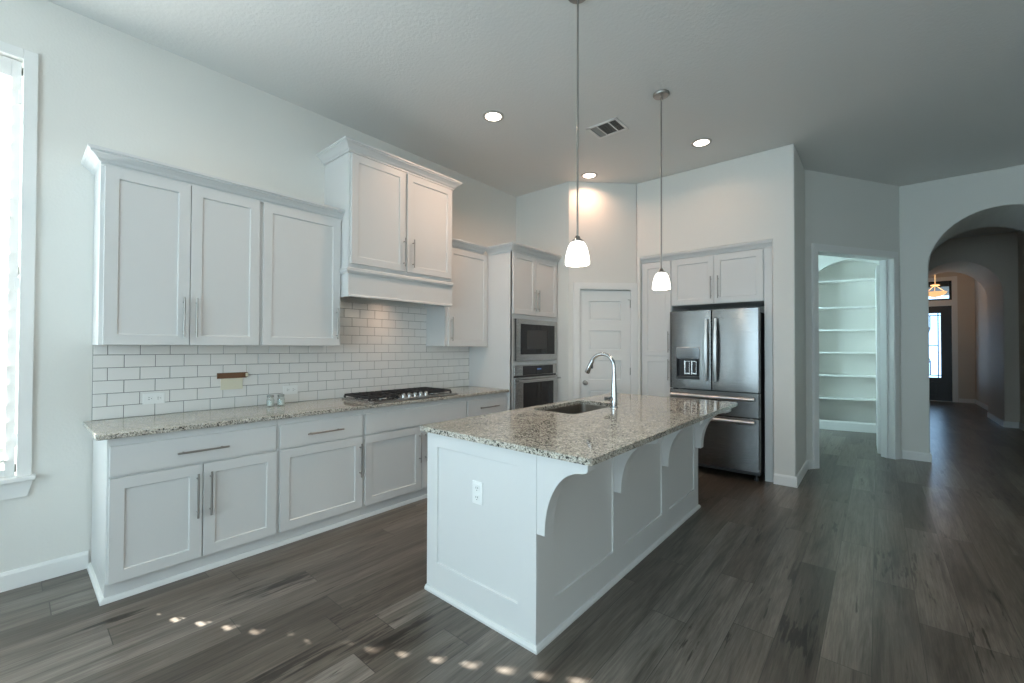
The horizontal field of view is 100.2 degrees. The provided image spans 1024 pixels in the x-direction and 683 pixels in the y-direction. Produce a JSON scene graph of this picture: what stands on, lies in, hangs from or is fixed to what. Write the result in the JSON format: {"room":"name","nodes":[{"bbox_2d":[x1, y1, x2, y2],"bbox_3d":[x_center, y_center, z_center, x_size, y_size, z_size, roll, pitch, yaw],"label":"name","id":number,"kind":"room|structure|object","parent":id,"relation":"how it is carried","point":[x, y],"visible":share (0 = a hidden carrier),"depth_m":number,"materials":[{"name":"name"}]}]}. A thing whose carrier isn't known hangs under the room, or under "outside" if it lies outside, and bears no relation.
{"room":"kitchen","nodes":[
{"label":"kitchen","id":0,"kind":"room"},
{"bbox_2d":[0,130,9,448],"bbox_3d":[-8.347,-0.798,5.601,0.150,4.750,13.000,0,-1,40],"label":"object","id":1,"kind":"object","parent":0,"point":[4,191],"depth_m":6.38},
{"bbox_2d":[0,0,515,572],"bbox_3d":[1.360,-0.236,7.497,0.150,3.440,19.900,0,-1,40],"label":"wall","id":2,"kind":"structure","parent":0,"point":[99,84],"depth_m":2.68,"materials":[{"name":"white paint"}]},
{"bbox_2d":[0,41,38,500],"bbox_3d":[-3.304,-0.406,1.983,0.195,2.580,1.493,0,-1,40],"label":"window","id":3,"kind":"structure","parent":2,"relation":"in","point":[19,273],"depth_m":2.46,"materials":[{"name":"white paint"}]},
{"bbox_2d":[0,551,87,592],"bbox_3d":[-3.777,1.337,1.338,0.014,0.105,3.500,0,-1,40],"label":"baseboard","id":4,"kind":"structure","parent":2,"relation":"attached to","point":[20,577],"depth_m":2.52,"materials":[{"name":"white paint"}]},
{"bbox_2d":[92,164,260,345],"bbox_3d":[-2.223,-0.505,2.905,0.361,1.062,0.857,0,-1,40],"label":"upper cabinet","id":5,"kind":"object","parent":2,"relation":"attached to","point":[175,263],"visible":1,"depth_m":2.74,"materials":[{"name":"white paint"}]},
{"bbox_2d":[81,143,344,220],"bbox_3d":[-2.034,-1.066,3.119,0.379,0.084,1.534,0,-1,40],"label":"crown molding","id":6,"kind":"structure","parent":2,"relation":"attached to","point":[94,155],"depth_m":2.82,"materials":[{"name":"white paint"}]},
{"bbox_2d":[92,301,468,419],"bbox_3d":[-1.576,0.073,3.930,0.010,0.884,3.258,0,-1,40],"label":"tile backsplash","id":7,"kind":"structure","parent":2,"relation":"attached to","point":[382,347],"depth_m":3.56,"materials":[{"name":"white tile"}]},
{"bbox_2d":[143,392,164,403],"bbox_3d":[-2.432,0.386,2.909,0.009,0.074,0.118,0,-1,40],"label":"power outlet","id":8,"kind":"object","parent":7,"relation":"attached to","point":[148,398],"visible":1,"depth_m":2.91,"materials":[{"name":"white plastic"}]},
{"bbox_2d":[146,396,152,400],"bbox_3d":[-2.445,0.385,2.889,0.003,0.030,0.032,0,-1,40],"label":"socket","id":9,"kind":"object","parent":8,"relation":"attached to","point":[148,398],"depth_m":2.89,"materials":[{"name":"grey plastic"}]},
{"bbox_2d":[217,372,247,389],"bbox_3d":[-2.125,0.300,3.260,0.020,0.127,0.204,0,-1,40],"label":"note","id":10,"kind":"object","parent":7,"relation":"attached to","point":[228,380],"visible":1,"depth_m":3.26,"materials":[{"name":"brown paper"}]},
{"bbox_2d":[283,385,297,394],"bbox_3d":[-1.855,0.404,3.585,0.009,0.074,0.118,0,-1,40],"label":"power outlet","id":11,"kind":"object","parent":7,"relation":"attached to","point":[290,389],"visible":0.96,"depth_m":3.58,"materials":[{"name":"white plastic"}]},
{"bbox_2d":[259,203,340,345],"bbox_3d":[-1.744,-0.496,3.465,0.361,1.062,0.616,0,-1,40],"label":"upper cabinet","id":12,"kind":"object","parent":2,"relation":"attached to","point":[300,252],"visible":0.91,"depth_m":3.35,"materials":[{"name":"white paint"}]},
{"bbox_2d":[317,136,462,308],"bbox_3d":[-1.119,-1.008,4.091,0.505,1.282,1.276,0,-1,40],"label":"range hood","id":13,"kind":"object","parent":2,"relation":"attached to","point":[396,223],"visible":0.98,"depth_m":3.83,"materials":[{"name":"white paint"}]},
{"bbox_2d":[426,237,487,346],"bbox_3d":[-0.585,-0.515,4.811,0.377,1.141,0.644,0,-1,40],"label":"upper cabinet","id":14,"kind":"object","parent":2,"relation":"attached to","point":[464,323],"visible":0.87,"depth_m":4.69,"materials":[{"name":"white paint"}]},
{"bbox_2d":[0,401,1023,682],"bbox_3d":[4.473,1.512,4.812,8.350,0.100,19.900,0,-1,40],"label":"floor","id":15,"kind":"structure","parent":0,"point":[875,568],"depth_m":2.29,"materials":[{"name":"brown wood"}]},
{"bbox_2d":[91,420,276,597],"bbox_3d":[-2.100,0.971,2.791,0.653,0.884,0.854,0,-1,40],"label":"base cabinet","id":16,"kind":"object","parent":15,"relation":"on","point":[165,505],"visible":0.98,"depth_m":2.53,"materials":[{"name":"white paint"}]},
{"bbox_2d":[87,494,426,605],"bbox_3d":[-1.359,1.413,3.716,0.605,0.028,3.270,0,-1,40],"label":"trim","id":17,"kind":"structure","parent":16,"relation":"attached to","point":[101,600],"depth_m":2.70,"materials":[{"name":"white paint"}]},
{"bbox_2d":[83,386,508,440],"bbox_3d":[-1.347,0.527,3.701,0.648,0.028,3.298,0,-1,40],"label":"countertop","id":18,"kind":"structure","parent":16,"relation":"on","point":[106,429],"depth_m":2.90,"materials":[{"name":"stone"}]},
{"bbox_2d":[266,395,273,406],"bbox_3d":[-1.885,0.462,3.342,0.054,0.088,0.054,0,-1,40],"label":"glass jar","id":19,"kind":"object","parent":18,"relation":"on","point":[269,403],"visible":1,"depth_m":3.33,"materials":[{"name":"white"}]},
{"bbox_2d":[277,394,284,405],"bbox_3d":[-1.834,0.463,3.401,0.054,0.088,0.054,0,-1,40],"label":"glass jar","id":20,"kind":"object","parent":18,"relation":"on","point":[279,402],"visible":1,"depth_m":3.39,"materials":[{"name":"white"}]},
{"bbox_2d":[342,387,457,403],"bbox_3d":[-1.021,0.489,4.002,0.524,0.058,0.920,0,-1,40],"label":"gas cooktop","id":21,"kind":"object","parent":18,"relation":"in","point":[395,395],"visible":1,"depth_m":3.85,"materials":[{"name":"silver metal"}]},
{"bbox_2d":[274,409,362,542],"bbox_3d":[-1.612,0.980,3.362,0.653,0.884,0.648,0,-1,40],"label":"base cabinet","id":22,"kind":"object","parent":15,"relation":"on","point":[320,457],"visible":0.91,"depth_m":3.15,"materials":[{"name":"white paint"}]},
{"bbox_2d":[361,397,465,514],"bbox_3d":[-1.036,0.991,4.037,0.653,0.884,1.124,0,-1,40],"label":"base cabinet","id":23,"kind":"object","parent":15,"relation":"on","point":[395,449],"visible":0.6,"depth_m":3.67,"materials":[{"name":"white paint"}]},
{"bbox_2d":[466,392,506,416],"bbox_3d":[-0.468,1.001,4.702,0.653,0.884,0.623,0,-1,40],"label":"drawer","id":24,"kind":"object","parent":15,"relation":"on","point":[490,403],"visible":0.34,"depth_m":4.50,"materials":[{"name":"white paint"}]},
{"bbox_2d":[469,241,561,410],"bbox_3d":[0.030,0.187,5.234,0.749,2.529,0.954,0,-1,40],"label":"tall cabinet","id":25,"kind":"object","parent":15,"relation":"on","point":[522,279],"visible":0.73,"depth_m":4.91,"materials":[{"name":"white paint"}]},
{"bbox_2d":[513,318,556,360],"bbox_3d":[0.128,-0.012,5.190,0.448,0.474,0.822,0,-1,40],"label":"microwave","id":26,"kind":"object","parent":25,"relation":"in","point":[533,340],"visible":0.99,"depth_m":5.00,"materials":[{"name":"grey metal"}]},
{"bbox_2d":[513,364,560,409],"bbox_3d":[0.099,0.662,5.206,0.636,0.778,0.820,0,-1,40],"label":"wall oven","id":27,"kind":"object","parent":25,"relation":"in","point":[534,384],"visible":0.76,"depth_m":4.99,"materials":[{"name":"grey metal"}]},
{"bbox_2d":[424,409,730,654],"bbox_3d":[0.647,0.976,3.022,1.105,0.899,2.352,0,-1,40],"label":"kitchen island","id":28,"kind":"object","parent":15,"relation":"on","point":[548,538],"visible":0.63,"depth_m":2.26,"materials":[{"name":"white paint"}]},
{"bbox_2d":[472,480,482,505],"bbox_3d":[-0.179,0.781,2.211,0.074,0.118,0.009,0,-1,40],"label":"power outlet","id":29,"kind":"object","parent":28,"relation":"attached to","point":[477,487],"visible":1,"depth_m":2.21,"materials":[{"name":"white plastic"}]},
{"bbox_2d":[420,393,737,465],"bbox_3d":[0.673,0.510,3.022,1.130,0.030,2.410,0,-1,40],"label":"island countertop","id":30,"kind":"structure","parent":28,"relation":"on","point":[590,438],"depth_m":2.48,"materials":[{"name":"stone"}]},
{"bbox_2d":[544,404,609,413],"bbox_3d":[0.508,0.640,3.286,0.404,0.224,0.734,0,-1,40],"label":"sink","id":31,"kind":"object","parent":30,"relation":"in","point":[578,408],"visible":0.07,"depth_m":3.59,"materials":[{"name":"silver metal"}]},
{"bbox_2d":[585,352,617,407],"bbox_3d":[0.669,0.290,3.277,0.277,0.416,0.106,0,-1,40],"label":"faucet","id":32,"kind":"object","parent":30,"relation":"on","point":[613,399],"visible":1,"depth_m":3.21,"materials":[{"name":"silver metal"}]},
{"bbox_2d":[642,260,688,396],"bbox_3d":[1.941,0.246,5.436,0.377,2.430,0.658,0,-1,40],"label":"pantry cabinet","id":33,"kind":"object","parent":15,"relation":"on","point":[657,306],"visible":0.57,"depth_m":5.23,"materials":[{"name":"white paint"}]},
{"bbox_2d":[670,308,764,480],"bbox_3d":[2.401,0.558,4.925,0.912,1.795,0.880,0,-1,40],"label":"refrigerator","id":34,"kind":"object","parent":15,"relation":"on","point":[717,355],"visible":0.84,"depth_m":4.56,"materials":[{"name":"grey metal"}]},
{"bbox_2d":[764,247,772,481],"bbox_3d":[2.863,0.239,4.680,0.073,2.430,0.612,0,-1,40],"label":"end panel","id":35,"kind":"object","parent":15,"relation":"on","point":[768,280],"visible":0.49,"depth_m":4.45,"materials":[{"name":"white paint"}]},
{"bbox_2d":[672,248,763,309],"bbox_3d":[2.455,-0.696,5.012,0.965,0.554,0.658,0,-1,40],"label":"upper cabinet","id":36,"kind":"object","parent":35,"relation":"attached to","point":[733,279],"visible":0.96,"depth_m":4.78,"materials":[{"name":"white paint"}]},
{"bbox_2d":[47,0,1023,238],"bbox_3d":[4.485,-2.038,4.857,8.350,0.120,19.900,0,-1,40],"label":"ceiling","id":37,"kind":"structure","parent":0,"point":[899,93],"depth_m":3.21,"materials":[{"name":"white paint"}]},
{"bbox_2d":[483,110,503,121],"bbox_3d":[-0.167,-2.004,3.819,0.192,0.008,0.192,0,-1,40],"label":"recessed light","id":38,"kind":"object","parent":37,"relation":"in","point":[490,116],"visible":1,"depth_m":3.82,"materials":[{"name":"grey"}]},
{"bbox_2d":[565,0,589,266],"bbox_3d":[0.379,-1.232,2.477,0.142,1.580,0.142,0,-1,40],"label":"pendant light","id":39,"kind":"object","parent":37,"relation":"hanging from","point":[577,254],"visible":1,"depth_m":2.47,"materials":[{"name":"white glass"}]},
{"bbox_2d":[581,172,596,178],"bbox_3d":[0.924,-1.984,5.123,0.192,0.008,0.192,0,-1,40],"label":"recessed light","id":40,"kind":"object","parent":37,"relation":"in","point":[588,175],"visible":1,"depth_m":5.12,"materials":[{"name":"white"}]},
{"bbox_2d":[586,117,628,138],"bbox_3d":[0.896,-1.998,4.022,0.310,0.008,0.256,0,-1,40],"label":"ceiling vent","id":41,"kind":"object","parent":37,"relation":"in","point":[612,126],"visible":1,"depth_m":4.02,"materials":[{"name":"white metal"}]},
{"bbox_2d":[652,89,670,289],"bbox_3d":[1.207,-1.215,3.464,0.142,1.586,0.142,0,-1,40],"label":"pendant light","id":42,"kind":"object","parent":37,"relation":"hanging from","point":[661,281],"visible":1,"depth_m":3.45,"materials":[{"name":"white glass"}]},
{"bbox_2d":[691,138,711,146],"bbox_3d":[1.899,-1.991,4.293,0.192,0.008,0.192,0,-1,40],"label":"recessed light","id":43,"kind":"object","parent":37,"relation":"in","point":[701,142],"visible":1,"depth_m":4.29,"materials":[{"name":"white glass"}]},
{"bbox_2d":[929,284,946,297],"bbox_3d":[10.039,-1.462,10.166,0.410,0.860,0.410,0,-1,40],"label":"pendant","id":44,"kind":"object","parent":37,"relation":"hanging from","point":[934,293],"visible":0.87,"depth_m":10.06,"materials":[{"name":"beige"}]},
{"bbox_2d":[516,182,568,401],"bbox_3d":[0.419,-0.263,5.624,0.850,3.440,0.130,0,-1,40],"label":"wall","id":45,"kind":"structure","parent":0,"point":[542,216],"depth_m":5.42,"materials":[{"name":"white paint"}]},
{"bbox_2d":[568,182,635,399],"bbox_3d":[1.123,-0.263,5.389,0.856,3.440,0.120,0,-1,-4],"label":"wall","id":46,"kind":"structure","parent":0,"point":[606,211],"depth_m":5.34,"materials":[{"name":"white paint"}]},
{"bbox_2d":[580,290,630,397],"bbox_3d":[1.182,0.406,5.318,0.673,2.084,0.107,0,-1,-4],"label":"door","id":47,"kind":"structure","parent":46,"relation":"in","point":[605,316],"depth_m":5.34,"materials":[{"name":"white paint"}]},
{"bbox_2d":[573,282,637,398],"bbox_3d":[1.159,0.363,5.312,0.809,2.186,0.023,0,-1,-4],"label":"trim","id":48,"kind":"structure","parent":46,"relation":"attached to","point":[577,286],"depth_m":5.31,"materials":[{"name":"white paint"}]},
{"bbox_2d":[580,289,630,290],"bbox_3d":[1.161,0.402,5.373,0.667,2.111,0.100,0,-1,-4],"label":"trim","id":49,"kind":"structure","parent":46,"relation":"attached to","point":[580,289],"depth_m":5.39,"materials":[{"name":"white paint"}]},
{"bbox_2d":[636,207,636,282],"bbox_3d":[3.669,-0.233,7.098,2.380,3.440,3.708,0,-1,40],"label":"wall","id":50,"kind":"structure","parent":0,"point":[636,207],"depth_m":6.26,"materials":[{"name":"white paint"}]},
{"bbox_2d":[637,144,805,476],"bbox_3d":[2.462,-0.262,5.136,1.670,3.440,0.840,0,-1,40],"label":"wall","id":51,"kind":"structure","parent":0,"point":[760,196],"depth_m":4.56,"materials":[{"name":"white paint"}]},
{"bbox_2d":[640,240,771,263],"bbox_3d":[2.152,-1.012,4.891,1.422,0.067,0.045,0,-1,40],"label":"crown molding","id":52,"kind":"structure","parent":51,"relation":"attached to","point":[768,243],"depth_m":4.82,"materials":[{"name":"white paint"}]},
{"bbox_2d":[773,459,812,487],"bbox_3d":[3.055,1.402,4.638,0.204,0.105,0.929,0,-1,43],"label":"baseboard","id":53,"kind":"object","parent":51,"relation":"attached to","point":[785,480],"visible":1,"depth_m":4.34,"materials":[{"name":"white paint"}]},
{"bbox_2d":[689,306,763,312],"bbox_3d":[2.643,0.213,5.461,1.440,2.500,0.080,0,-1,40],"label":"wall","id":54,"kind":"structure","parent":0,"point":[760,307],"depth_m":5.31,"materials":[{"name":"white paint"}]},
{"bbox_2d":[818,255,879,422],"bbox_3d":[4.893,-0.220,7.771,3.450,3.440,0.340,0,-1,28],"label":"niche","id":55,"kind":"object","parent":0,"point":[829,267],"visible":0.32,"depth_m":7.39,"materials":[{"name":"white paint"}]},
{"bbox_2d":[819,278,874,283],"bbox_3d":[5.784,-1.031,7.269,1.170,0.026,0.276,0,-1,28],"label":"niche shelf","id":56,"kind":"object","parent":55,"relation":"attached to","point":[861,279],"visible":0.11,"depth_m":7.26,"materials":[{"name":"white paint"}]},
{"bbox_2d":[819,306,874,309],"bbox_3d":[5.783,-0.574,7.263,1.194,0.026,0.276,0,-1,28],"label":"niche shelf","id":57,"kind":"object","parent":55,"relation":"attached to","point":[846,307],"visible":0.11,"depth_m":7.27,"materials":[{"name":"white paint"}]},
{"bbox_2d":[819,420,875,432],"bbox_3d":[4.715,1.419,7.642,3.250,0.158,0.014,0,-1,28],"label":"baseboard","id":58,"kind":"structure","parent":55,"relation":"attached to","point":[823,424],"depth_m":7.15,"materials":[{"name":"white paint"}]},
{"bbox_2d":[819,396,875,400],"bbox_3d":[5.777,0.968,7.244,1.194,0.026,0.276,0,-1,28],"label":"niche shelf","id":59,"kind":"object","parent":55,"relation":"attached to","point":[820,397],"visible":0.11,"depth_m":7.21,"materials":[{"name":"white paint"}]},
{"bbox_2d":[819,374,875,377],"bbox_3d":[5.779,0.582,7.248,1.194,0.026,0.276,0,-1,28],"label":"niche shelf","id":60,"kind":"object","parent":55,"relation":"attached to","point":[833,375],"visible":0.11,"depth_m":7.18,"materials":[{"name":"white paint"}]},
{"bbox_2d":[819,329,875,331],"bbox_3d":[5.781,-0.192,7.258,1.194,0.026,0.276,0,-1,28],"label":"niche shelf","id":61,"kind":"object","parent":55,"relation":"attached to","point":[824,330],"visible":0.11,"depth_m":7.19,"materials":[{"name":"white paint"}]},
{"bbox_2d":[819,352,875,353],"bbox_3d":[5.780,0.192,7.253,1.194,0.026,0.276,0,-1,28],"label":"niche shelf","id":62,"kind":"object","parent":55,"relation":"attached to","point":[819,352],"visible":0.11,"depth_m":7.16,"materials":[{"name":"white paint"}]},
{"bbox_2d":[805,170,900,460],"bbox_3d":[4.116,-0.255,5.230,1.616,3.440,0.140,0,-1,-18],"label":"wall","id":63,"kind":"structure","parent":0,"point":[839,210],"depth_m":5.12,"materials":[{"name":"white paint"}]},
{"bbox_2d":[811,243,899,468],"bbox_3d":[4.157,0.167,5.153,1.463,2.595,0.023,0,-1,-18],"label":"trim","id":64,"kind":"structure","parent":63,"relation":"attached to","point":[815,247],"depth_m":5.06,"materials":[{"name":"white paint"}]},
{"bbox_2d":[818,251,893,458],"bbox_3d":[4.132,0.205,5.230,1.317,2.522,0.140,0,-1,-18],"label":"trim","id":65,"kind":"structure","parent":63,"relation":"attached to","point":[886,306],"depth_m":5.42,"materials":[{"name":"white paint"}]},
{"bbox_2d":[875,265,880,453],"bbox_3d":[4.986,0.234,5.825,0.048,2.465,0.612,0,-1,39],"label":"door","id":66,"kind":"structure","parent":63,"relation":"in","point":[877,271],"depth_m":5.61,"materials":[{"name":"white paint"}]},
{"bbox_2d":[928,272,975,401],"bbox_3d":[11.141,-0.152,11.407,1.850,3.440,0.150,0,-1,40],"label":"wall","id":67,"kind":"structure","parent":0,"point":[966,381],"depth_m":10.93,"materials":[{"name":"beige paint"}]},
{"bbox_2d":[928,281,951,300],"bbox_3d":[11.027,-1.329,11.496,1.075,0.505,0.050,0,-1,40],"label":"window","id":68,"kind":"structure","parent":67,"relation":"in","point":[949,282],"depth_m":11.18,"materials":[{"name":"black"}]},
{"bbox_2d":[929,306,952,401],"bbox_3d":[11.007,0.320,11.458,1.115,2.496,0.136,0,-1,40],"label":"door","id":69,"kind":"structure","parent":67,"relation":"in","point":[940,389],"depth_m":11.21,"materials":[{"name":"black wood"}]},
{"bbox_2d":[928,276,957,401],"bbox_3d":[10.981,-0.057,11.431,1.275,3.250,0.020,0,-1,40],"label":"trim","id":70,"kind":"structure","parent":67,"relation":"attached to","point":[953,302],"depth_m":11.05,"materials":[{"name":"white paint"}]},
{"bbox_2d":[899,164,1023,452],"bbox_3d":[6.848,-0.254,4.530,4.100,3.440,1.180,0,-1,40],"label":"wall","id":71,"kind":"structure","parent":0,"point":[931,213],"depth_m":5.28,"materials":[{"name":"white paint"}]},
{"bbox_2d":[900,450,931,461],"bbox_3d":[5.366,1.424,5.742,0.295,0.105,1.222,0,-1,40],"label":"baseboard","id":72,"kind":"structure","parent":71,"relation":"attached to","point":[911,455],"depth_m":5.29,"materials":[{"name":"white paint"}]},
{"bbox_2d":[928,231,1019,421],"bbox_3d":[8.887,-0.198,8.382,2.200,3.440,1.460,0,-1,40],"label":"wall","id":73,"kind":"structure","parent":0,"point":[991,260],"depth_m":7.74,"materials":[{"name":"beige paint"}]},
{"bbox_2d":[974,230,1023,423],"bbox_3d":[9.396,-0.201,8.031,0.120,3.440,7.453,0,-1,40],"label":"wall","id":74,"kind":"structure","parent":0,"point":[981,342],"depth_m":9.79,"materials":[{"name":"beige paint"}]},
{"bbox_2d":[959,398,1023,430],"bbox_3d":[9.204,1.467,8.111,0.295,0.105,7.340,0,-1,40],"label":"baseboard","id":75,"kind":"structure","parent":74,"relation":"attached to","point":[994,418],"depth_m":8.08,"materials":[{"name":"white paint"}]},
{"label":"outside","id":76,"kind":"structure","parent":0,"visible":0},
{"bbox_2d":[0,448,3,460],"bbox_3d":[-5.157,1.653,6.784,8.840,0.100,21.000,0,-1,40],"label":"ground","id":77,"kind":"structure","parent":76,"point":[1,449],"depth_m":6.01,"materials":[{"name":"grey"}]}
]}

